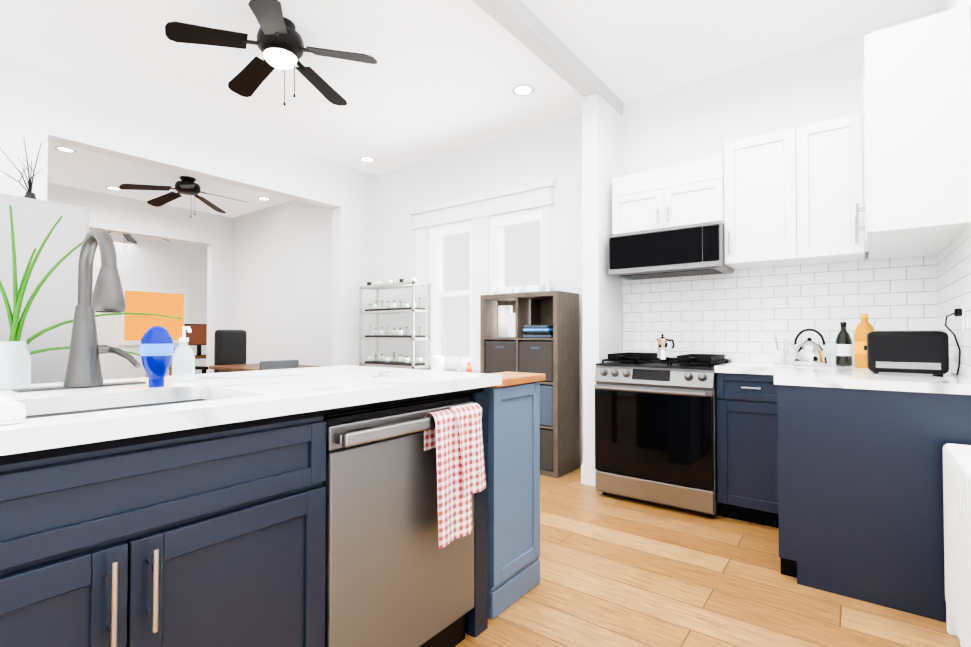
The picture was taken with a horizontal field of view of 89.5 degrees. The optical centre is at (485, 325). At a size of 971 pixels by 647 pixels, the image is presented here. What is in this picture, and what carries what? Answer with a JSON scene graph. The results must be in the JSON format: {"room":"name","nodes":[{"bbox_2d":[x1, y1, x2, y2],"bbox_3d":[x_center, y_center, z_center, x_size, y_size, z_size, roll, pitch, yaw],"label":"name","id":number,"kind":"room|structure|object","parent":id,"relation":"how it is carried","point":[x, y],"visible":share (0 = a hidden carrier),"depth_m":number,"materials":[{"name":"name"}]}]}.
{"room":"kitchen","nodes":[
{"label":"kitchen","id":0,"kind":"room"},
{"bbox_2d":[47,183,232,373],"bbox_3d":[-5.689,-0.286,5.978,0.160,3.020,7.200,-1,-1,37],"label":"wall","id":1,"kind":"structure","parent":0,"point":[130,216],"depth_m":7.37,"materials":[{"name":"white paint"}]},
{"bbox_2d":[89,230,207,379],"bbox_3d":[-8.086,-0.254,7.791,0.230,3.020,7.200,-1,-1,37],"label":"wall","id":2,"kind":"structure","parent":0,"point":[163,277],"depth_m":9.64,"materials":[{"name":"white paint"}]},
{"bbox_2d":[0,51,375,366],"bbox_3d":[-3.224,-0.330,3.436,0.160,3.020,6.120,-1,-1,37],"label":"wall","id":3,"kind":"structure","parent":0,"point":[39,104],"depth_m":4.22,"materials":[{"name":"white paint"}]},
{"bbox_2d":[0,0,937,245],"bbox_3d":[-3.473,-1.875,4.328,12.000,0.100,7.600,-1,-1,37],"label":"ceiling","id":4,"kind":"structure","parent":0,"point":[441,78],"depth_m":3.40,"materials":[{"name":"white paint"}]},
{"bbox_2d":[54,146,76,152],"bbox_3d":[-4.304,-1.807,5.019,0.180,0.009,0.180,-1,-1,37],"label":"recessed light","id":5,"kind":"object","parent":4,"relation":"in","point":[66,149],"visible":0.98,"depth_m":5.02,"materials":[{"name":"white paint"}]},
{"bbox_2d":[105,186,121,189],"bbox_3d":[-4.824,-1.784,6.353,0.180,0.009,0.180,-1,-1,37],"label":"recessed light","id":6,"kind":"object","parent":4,"relation":"in","point":[112,187],"visible":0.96,"depth_m":6.33,"materials":[{"name":"white paint"}]},
{"bbox_2d":[107,231,168,248],"bbox_3d":[-6.036,-1.524,8.164,1.282,0.466,1.308,-1,-1,37],"label":"room ceiling fan","id":7,"kind":"object","parent":4,"relation":"hanging from","point":[129,238],"visible":0.12,"depth_m":8.54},
{"bbox_2d":[119,176,248,217],"bbox_3d":[-3.655,-1.563,5.924,1.309,0.466,1.277,-1,-1,37],"label":"ceiling fan","id":8,"kind":"object","parent":4,"relation":"hanging from","point":[186,185],"visible":1,"depth_m":5.92,"materials":[{"name":"black"}]},
{"bbox_2d":[257,197,270,200],"bbox_3d":[-3.092,-1.776,6.835,0.180,0.009,0.180,-1,-1,37],"label":"recessed light","id":9,"kind":"object","parent":4,"relation":"in","point":[263,198],"visible":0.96,"depth_m":6.83,"materials":[{"name":"white paint"}]},
{"bbox_2d":[165,0,376,105],"bbox_3d":[-1.284,-1.613,3.024,1.104,0.466,1.143,-1,-1,37],"label":"kitchen ceiling fan","id":10,"kind":"object","parent":4,"relation":"hanging from","point":[279,43],"visible":1,"depth_m":2.92,"materials":[{"name":"black wood"}]},
{"bbox_2d":[359,156,375,161],"bbox_3d":[-1.280,-1.802,5.302,0.180,0.009,0.180,-1,-1,37],"label":"recessed light","id":11,"kind":"object","parent":4,"relation":"in","point":[366,159],"visible":0.98,"depth_m":5.30,"materials":[{"name":"white paint"}]},
{"bbox_2d":[512,84,534,95],"bbox_3d":[0.291,-1.829,3.799,0.180,0.009,0.180,-1,-1,37],"label":"recessed light","id":12,"kind":"object","parent":4,"relation":"in","point":[522,89],"visible":1,"depth_m":3.79,"materials":[{"name":"white paint"}]},
{"bbox_2d":[472,0,622,114],"bbox_3d":[-0.770,-1.819,1.605,0.125,0.105,6.120,-1,-1,37],"label":"ceiling beam","id":13,"kind":"structure","parent":4,"relation":"attached to","point":[525,26],"depth_m":3.08,"materials":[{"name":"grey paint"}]},
{"bbox_2d":[232,10,935,448],"bbox_3d":[-0.622,-0.294,5.467,8.860,3.020,0.260,-1,-1,37],"label":"wall","id":14,"kind":"structure","parent":0,"point":[282,266],"depth_m":4.66,"materials":[{"name":"white paint"}]},
{"bbox_2d":[410,178,555,372],"bbox_3d":[-0.061,-0.374,4.933,1.800,1.840,0.225,-1,-1,37],"label":"double-hung windows","id":15,"kind":"structure","parent":14,"relation":"in","point":[478,210],"depth_m":4.88,"materials":[{"name":"white paint"}]},
{"bbox_2d":[580,449,582,462],"bbox_3d":[-0.157,1.136,4.912,2.920,0.140,0.024,-1,-1,37],"label":"baseboard","id":16,"kind":"structure","parent":14,"relation":"attached to","point":[581,457],"depth_m":4.17,"materials":[{"name":"white paint"}]},
{"bbox_2d":[612,152,723,234],"bbox_3d":[1.358,-0.894,3.587,0.768,0.447,0.334,-1,-1,37],"label":"upper cabinet","id":17,"kind":"object","parent":14,"relation":"attached to","point":[692,193],"depth_m":3.43,"materials":[{"name":"white wood"}]},
{"bbox_2d":[608,222,733,279],"bbox_3d":[1.333,-0.518,3.547,0.768,0.299,0.418,-1,-1,37],"label":"over-the-range microwave","id":18,"kind":"object","parent":17,"relation":"attached to","point":[692,250],"visible":1,"depth_m":3.37,"materials":[{"name":"silver metal"}]},
{"bbox_2d":[723,124,811,269],"bbox_3d":[1.851,-0.806,3.212,0.468,0.805,0.334,-1,-1,37],"label":"upper cabinet","id":19,"kind":"object","parent":14,"relation":"attached to","point":[768,177],"depth_m":3.07,"materials":[{"name":"white wood"}]},
{"bbox_2d":[622,252,937,364],"bbox_3d":[1.873,-0.200,3.406,1.898,1.040,0.011,-1,-1,37],"label":"tile backsplash","id":20,"kind":"structure","parent":14,"relation":"attached to","point":[746,315],"depth_m":3.33,"materials":[{"name":"white tile"}]},
{"bbox_2d":[812,117,863,263],"bbox_3d":[2.095,-0.809,3.028,0.390,0.805,0.334,-1,-1,37],"label":"upper cabinet","id":21,"kind":"object","parent":14,"relation":"attached to","point":[829,137],"depth_m":2.88,"materials":[{"name":"white wood"}]},
{"bbox_2d":[582,93,622,485],"bbox_3d":[0.925,-0.270,3.838,0.130,2.915,0.470,-1,-1,37],"label":"column","id":22,"kind":"structure","parent":0,"point":[602,293],"depth_m":3.67,"materials":[{"name":"white paint"}]},
{"bbox_2d":[580,462,582,483],"bbox_3d":[0.856,1.118,3.848,0.020,0.140,0.440,-1,-1,37],"label":"baseboard","id":23,"kind":"structure","parent":22,"relation":"attached to","point":[581,464],"depth_m":3.67,"materials":[{"name":"white paint"}]},
{"bbox_2d":[455,466,960,646],"bbox_3d":[-3.473,1.225,4.274,12.000,0.060,7.600,-1,-1,37],"label":"floor","id":24,"kind":"structure","parent":0,"point":[618,571],"depth_m":2.11,"materials":[{"name":"brown wood"}]},
{"bbox_2d":[0,193,89,385],"bbox_3d":[-2.804,0.255,2.575,0.978,1.820,0.930,-1,-1,37],"label":"fridge","id":25,"kind":"object","parent":24,"relation":"on","point":[55,301],"visible":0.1,"depth_m":2.54,"materials":[{"name":"silver metal"}]},
{"bbox_2d":[0,139,41,198],"bbox_3d":[-2.689,-0.857,2.830,0.273,0.412,0.206,-1,-1,37],"label":"vase","id":26,"kind":"object","parent":25,"relation":"on","point":[29,194],"visible":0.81,"depth_m":2.86,"materials":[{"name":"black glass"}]},
{"bbox_2d":[0,409,335,646],"bbox_3d":[-0.953,0.690,1.109,0.610,0.900,0.952,-1,-1,37],"label":"base cabinet","id":27,"kind":"object","parent":24,"relation":"on","point":[171,513],"depth_m":1.02,"materials":[{"name":"blue wood"}]},
{"bbox_2d":[0,365,387,412],"bbox_3d":[-1.399,0.196,1.174,0.470,0.039,2.930,-1,-1,37],"label":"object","id":28,"kind":"structure","parent":27,"relation":"on","point":[78,398],"depth_m":1.42,"materials":[{"name":"white stone"}]},
{"bbox_2d":[0,205,181,389],"bbox_3d":[-1.301,-0.079,1.487,0.114,0.520,0.653,-1,-1,37],"label":"potted plant","id":29,"kind":"object","parent":28,"relation":"on","point":[11,356],"visible":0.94,"depth_m":1.41,"materials":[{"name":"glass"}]},
{"bbox_2d":[0,369,501,456],"bbox_3d":[-1.076,0.204,0.929,0.640,0.064,2.930,-1,-1,37],"label":"countertop","id":30,"kind":"structure","parent":27,"relation":"on","point":[233,402],"depth_m":1.19,"materials":[{"name":"white stone"}]},
{"bbox_2d":[0,395,25,424],"bbox_3d":[-1.098,0.154,0.872,0.485,0.032,0.330,-1,-1,37],"label":"tray","id":31,"kind":"object","parent":30,"relation":"on","point":[12,411],"visible":1,"depth_m":0.85,"materials":[{"name":"white plastic"}]},
{"bbox_2d":[12,228,145,391],"bbox_3d":[-1.106,-0.049,1.389,0.294,0.457,0.300,-1,-1,37],"label":"faucet","id":32,"kind":"object","parent":30,"relation":"on","point":[83,369],"visible":1,"depth_m":1.42,"materials":[{"name":"silver metal"}]},
{"bbox_2d":[26,397,207,416],"bbox_3d":[-0.934,0.329,1.090,0.382,0.230,0.732,-1,-1,37],"label":"sink","id":33,"kind":"object","parent":30,"relation":"in","point":[177,398],"depth_m":1.30,"materials":[{"name":"silver metal"}]},
{"bbox_2d":[140,326,173,386],"bbox_3d":[-0.973,0.090,1.449,0.055,0.180,0.080,-1,-1,37],"label":"dish soap bottle","id":34,"kind":"object","parent":30,"relation":"on","point":[156,348],"visible":1,"depth_m":1.43,"materials":[{"name":"blue plastic"}]},
{"bbox_2d":[172,326,194,381],"bbox_3d":[-0.998,0.092,1.625,0.083,0.182,0.065,-1,-1,37],"label":"soap pump","id":35,"kind":"object","parent":30,"relation":"on","point":[183,339],"visible":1,"depth_m":1.62,"materials":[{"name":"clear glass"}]},
{"bbox_2d":[146,355,206,376],"bbox_3d":[-5.024,0.894,8.527,0.700,0.750,1.400,-1,-1,37],"label":"table","id":36,"kind":"object","parent":24,"relation":"on","point":[200,357],"visible":0.02,"depth_m":8.22,"materials":[{"name":"brown wood"}]},
{"bbox_2d":[173,347,181,356],"bbox_3d":[-5.234,0.436,8.092,0.300,0.149,0.300,-1,-1,37],"label":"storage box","id":37,"kind":"object","parent":36,"relation":"on","point":[180,351],"visible":0.15,"depth_m":8.07,"materials":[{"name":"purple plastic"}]},
{"bbox_2d":[184,324,206,355],"bbox_3d":[-4.997,0.244,8.542,0.200,0.549,0.500,-1,-1,37],"label":"television","id":38,"kind":"object","parent":36,"relation":"on","point":[197,335],"visible":0.54,"depth_m":8.49,"materials":[{"name":"black plastic"}]},
{"bbox_2d":[169,357,189,375],"bbox_3d":[-3.030,0.771,5.198,0.440,0.880,0.445,-1,-1,37],"label":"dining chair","id":39,"kind":"object","parent":24,"relation":"on","point":[171,368],"depth_m":5.03,"materials":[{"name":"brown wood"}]},
{"bbox_2d":[190,366,218,373],"bbox_3d":[-3.547,0.872,6.387,0.611,0.720,0.625,0,-1,7],"label":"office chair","id":40,"kind":"object","parent":24,"relation":"on","point":[203,368],"depth_m":6.10,"materials":[{"name":"black plastic"}]},
{"bbox_2d":[214,330,246,364],"bbox_3d":[-3.290,0.361,6.328,0.107,0.620,0.480,0,-1,16],"label":"office chair","id":41,"kind":"object","parent":24,"relation":"on","point":[230,347],"depth_m":6.26,"materials":[{"name":"black plastic"}]},
{"bbox_2d":[209,363,319,372],"bbox_3d":[-2.612,0.846,5.774,1.070,0.750,0.780,-1,-1,37],"label":"wood dining table","id":42,"kind":"object","parent":24,"relation":"on","point":[238,367],"visible":0.25,"depth_m":5.65,"materials":[{"name":"brown wood"}]},
{"bbox_2d":[259,360,298,369],"bbox_3d":[-2.061,0.790,5.157,0.445,0.840,0.440,-1,-1,37],"label":"dining chair","id":43,"kind":"object","parent":24,"relation":"on","point":[277,364],"visible":0.23,"depth_m":5.26,"materials":[{"name":"grey fabric"}]},
{"bbox_2d":[323,396,482,646],"bbox_3d":[-0.432,0.706,1.713,0.611,0.890,0.626,-1,-1,37],"label":"dishwasher","id":44,"kind":"object","parent":24,"relation":"on","point":[395,576],"visible":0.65,"depth_m":1.48,"materials":[{"name":"silver metal"}]},
{"bbox_2d":[424,403,485,548],"bbox_3d":[-0.096,0.490,1.660,0.075,0.430,0.256,-1,-1,37],"label":"tea towel","id":45,"kind":"object","parent":44,"relation":"hanging from","point":[454,438],"visible":0.98,"depth_m":1.63,"materials":[{"name":"fabric"}]},
{"bbox_2d":[484,372,545,619],"bbox_3d":[0.075,0.687,2.131,0.215,0.942,0.382,-1,-1,37],"label":"base cabinet","id":46,"kind":"object","parent":24,"relation":"on","point":[513,486],"visible":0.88,"depth_m":2.04,"materials":[{"name":"blue wood"}]},
{"bbox_2d":[480,291,579,477],"bbox_3d":[0.373,0.462,4.206,0.762,1.464,0.380,-1,-1,37],"label":"shelf unit","id":47,"kind":"object","parent":24,"relation":"on","point":[531,332],"visible":0.71,"depth_m":4.01,"materials":[{"name":"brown wood"}]},
{"bbox_2d":[493,287,499,293],"bbox_3d":[0.095,-0.304,4.317,0.060,0.070,0.058,-1,-1,37],"label":"glass","id":48,"kind":"object","parent":47,"relation":"on","point":[495,290],"depth_m":4.30,"materials":[{"name":"clear glass"}]},
{"bbox_2d":[511,286,515,292],"bbox_3d":[0.251,-0.309,4.324,0.060,0.080,0.058,-1,-1,37],"label":"glass","id":49,"kind":"object","parent":47,"relation":"on","point":[512,291],"depth_m":4.30,"materials":[{"name":"clear glass"}]},
{"bbox_2d":[516,285,525,292],"bbox_3d":[0.314,-0.306,4.176,0.060,0.070,0.058,-1,-1,37],"label":"glass","id":50,"kind":"object","parent":47,"relation":"on","point":[523,289],"depth_m":4.17,"materials":[{"name":"clear glass"}]},
{"bbox_2d":[539,284,545,291],"bbox_3d":[0.486,-0.312,4.171,0.060,0.080,0.058,-1,-1,37],"label":"glass","id":51,"kind":"object","parent":47,"relation":"on","point":[543,287],"depth_m":4.16,"materials":[{"name":"clear glass"}]},
{"bbox_2d":[549,284,555,290],"bbox_3d":[0.549,-0.309,4.023,0.060,0.070,0.058,-1,-1,37],"label":"glass","id":52,"kind":"object","parent":47,"relation":"on","point":[551,285],"depth_m":4.00,"materials":[{"name":"clear glass"}]},
{"bbox_2d":[594,357,730,516],"bbox_3d":[1.241,0.706,3.404,0.768,0.948,0.723,-1,-1,37],"label":"range","id":53,"kind":"object","parent":24,"relation":"on","point":[655,430],"visible":0.92,"depth_m":3.14,"materials":[{"name":"silver metal"}]},
{"bbox_2d":[608,352,656,359],"bbox_3d":[1.058,0.219,3.559,0.230,0.036,0.500,-1,-1,37],"label":"pan","id":54,"kind":"object","parent":53,"relation":"on","point":[634,355],"visible":0.88,"depth_m":3.47,"materials":[{"name":"black metal"}]},
{"bbox_2d":[655,334,674,359],"bbox_3d":[1.239,0.144,3.386,0.136,0.179,0.084,-1,-1,37],"label":"moka pot","id":55,"kind":"object","parent":53,"relation":"on","point":[662,343],"visible":1,"depth_m":3.37,"materials":[{"name":"silver metal"}]},
{"bbox_2d":[677,354,724,361],"bbox_3d":[1.433,0.214,3.276,0.210,0.036,0.500,-1,-1,37],"label":"pan","id":56,"kind":"object","parent":53,"relation":"on","point":[702,357],"visible":1,"depth_m":3.19,"materials":[{"name":"black metal"}]},
{"bbox_2d":[714,361,970,621],"bbox_3d":[1.823,0.702,2.644,1.074,0.930,1.231,-1,-1,37],"label":"base cabinet","id":57,"kind":"object","parent":24,"relation":"on","point":[833,473],"visible":0.98,"depth_m":2.10,"materials":[{"name":"blue wood"}]},
{"bbox_2d":[773,337,785,363],"bbox_3d":[1.931,0.161,3.214,0.072,0.170,0.072,-1,-1,37],"label":"utensil cup","id":58,"kind":"object","parent":57,"relation":"on","point":[779,356],"visible":1,"depth_m":3.19,"materials":[{"name":"white ceramic"}]},
{"bbox_2d":[785,328,827,365],"bbox_3d":[1.990,0.129,3.044,0.224,0.227,0.184,-1,-1,37],"label":"kettle","id":59,"kind":"object","parent":57,"relation":"on","point":[809,352],"visible":1,"depth_m":2.98,"materials":[{"name":"silver metal"}]},
{"bbox_2d":[835,322,852,365],"bbox_3d":[2.178,0.109,2.978,0.086,0.265,0.084,-1,-1,37],"label":"vinegar bottle","id":60,"kind":"object","parent":57,"relation":"on","point":[843,349],"visible":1,"depth_m":2.95,"materials":[{"name":"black glass"}]},
{"bbox_2d":[854,313,873,367],"bbox_3d":[2.173,0.084,2.806,0.100,0.309,0.098,-1,-1,37],"label":"oil bottle","id":61,"kind":"object","parent":57,"relation":"on","point":[864,327],"visible":0.79,"depth_m":2.79,"materials":[{"name":"orange"}]},
{"bbox_2d":[864,331,948,375],"bbox_3d":[2.027,0.128,2.375,0.304,0.206,0.222,-1,-1,37],"label":"toaster","id":62,"kind":"object","parent":57,"relation":"on","point":[922,352],"visible":1,"depth_m":2.28,"materials":[{"name":"black plastic"}]},
{"bbox_2d":[943,443,970,646],"bbox_3d":[1.423,0.789,1.337,0.126,0.710,1.270,-1,-1,37],"label":"radiator","id":63,"kind":"object","parent":24,"relation":"on","point":[957,500],"visible":1,"depth_m":1.63,"materials":[{"name":"white metal"}]},
{"bbox_3d":[-0.645,0.840,4.985,1.580,0.735,0.455,-1,-1,37],"label":"side table","id":64,"kind":"object","parent":24,"relation":"on","visible":0},
{"bbox_2d":[359,278,430,369],"bbox_3d":[-0.960,-0.002,5.147,0.820,0.952,0.250,-1,-1,37],"label":"rack","id":65,"kind":"object","parent":64,"relation":"on","point":[413,309],"visible":1,"depth_m":5.05,"materials":[{"name":"silver metal"}]},
{"bbox_2d":[431,355,443,370],"bbox_3d":[-0.470,0.379,4.826,0.132,0.180,0.131,-1,-1,37],"label":"humidifier","id":66,"kind":"object","parent":64,"relation":"on","point":[437,362],"visible":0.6,"depth_m":4.77,"materials":[{"name":"white plastic"}]},
{"bbox_2d":[466,362,471,372],"bbox_3d":[-0.155,0.399,4.563,0.057,0.130,0.056,-1,-1,37],"label":"bottle","id":67,"kind":"object","parent":64,"relation":"on","point":[468,367],"visible":0.73,"depth_m":4.54,"materials":[{"name":"orange plastic"}]},
{"bbox_2d":[936,0,970,25],"bbox_3d":[0.832,-0.385,0.242,0.260,3.020,6.320,-1,-1,37],"label":"wall","id":68,"kind":"structure","parent":0,"point":[943,5],"depth_m":2.43,"materials":[{"name":"white paint"}]},
{"bbox_2d":[860,240,951,255],"bbox_3d":[2.150,-0.866,2.498,0.344,0.900,0.394,-1,-1,37],"label":"upper cabinet","id":69,"kind":"object","parent":68,"relation":"attached to","point":[903,247],"depth_m":2.65,"materials":[{"name":"white wood"}]},
{"bbox_2d":[860,4,970,247],"bbox_3d":[1.981,-0.870,2.275,0.344,0.900,0.414,-1,-1,37],"label":"upper cabinet","id":70,"kind":"object","parent":68,"relation":"attached to","point":[886,174],"depth_m":2.11,"materials":[{"name":"white wood"}]},
{"bbox_2d":[937,222,970,379],"bbox_3d":[2.246,-0.099,2.332,0.011,0.660,1.247,-1,-1,37],"label":"tile backsplash","id":71,"kind":"structure","parent":68,"relation":"attached to","point":[954,271],"depth_m":2.30,"materials":[{"name":"white tile"}]},
{"bbox_2d":[945,305,964,374],"bbox_3d":[2.123,0.068,2.230,0.062,0.317,0.220,-1,-1,37],"label":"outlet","id":72,"kind":"object","parent":71,"relation":"attached to","point":[960,311],"visible":1,"depth_m":2.16,"materials":[{"name":"white plastic"}]},
{"label":"outside","id":73,"kind":"structure","parent":0,"visible":0},
{"bbox_2d":[446,221,539,356],"bbox_3d":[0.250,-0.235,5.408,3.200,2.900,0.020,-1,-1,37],"label":"window panes","id":74,"kind":"structure","parent":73,"point":[522,254],"depth_m":5.75,"materials":[{"name":"white glass"}]}
]}

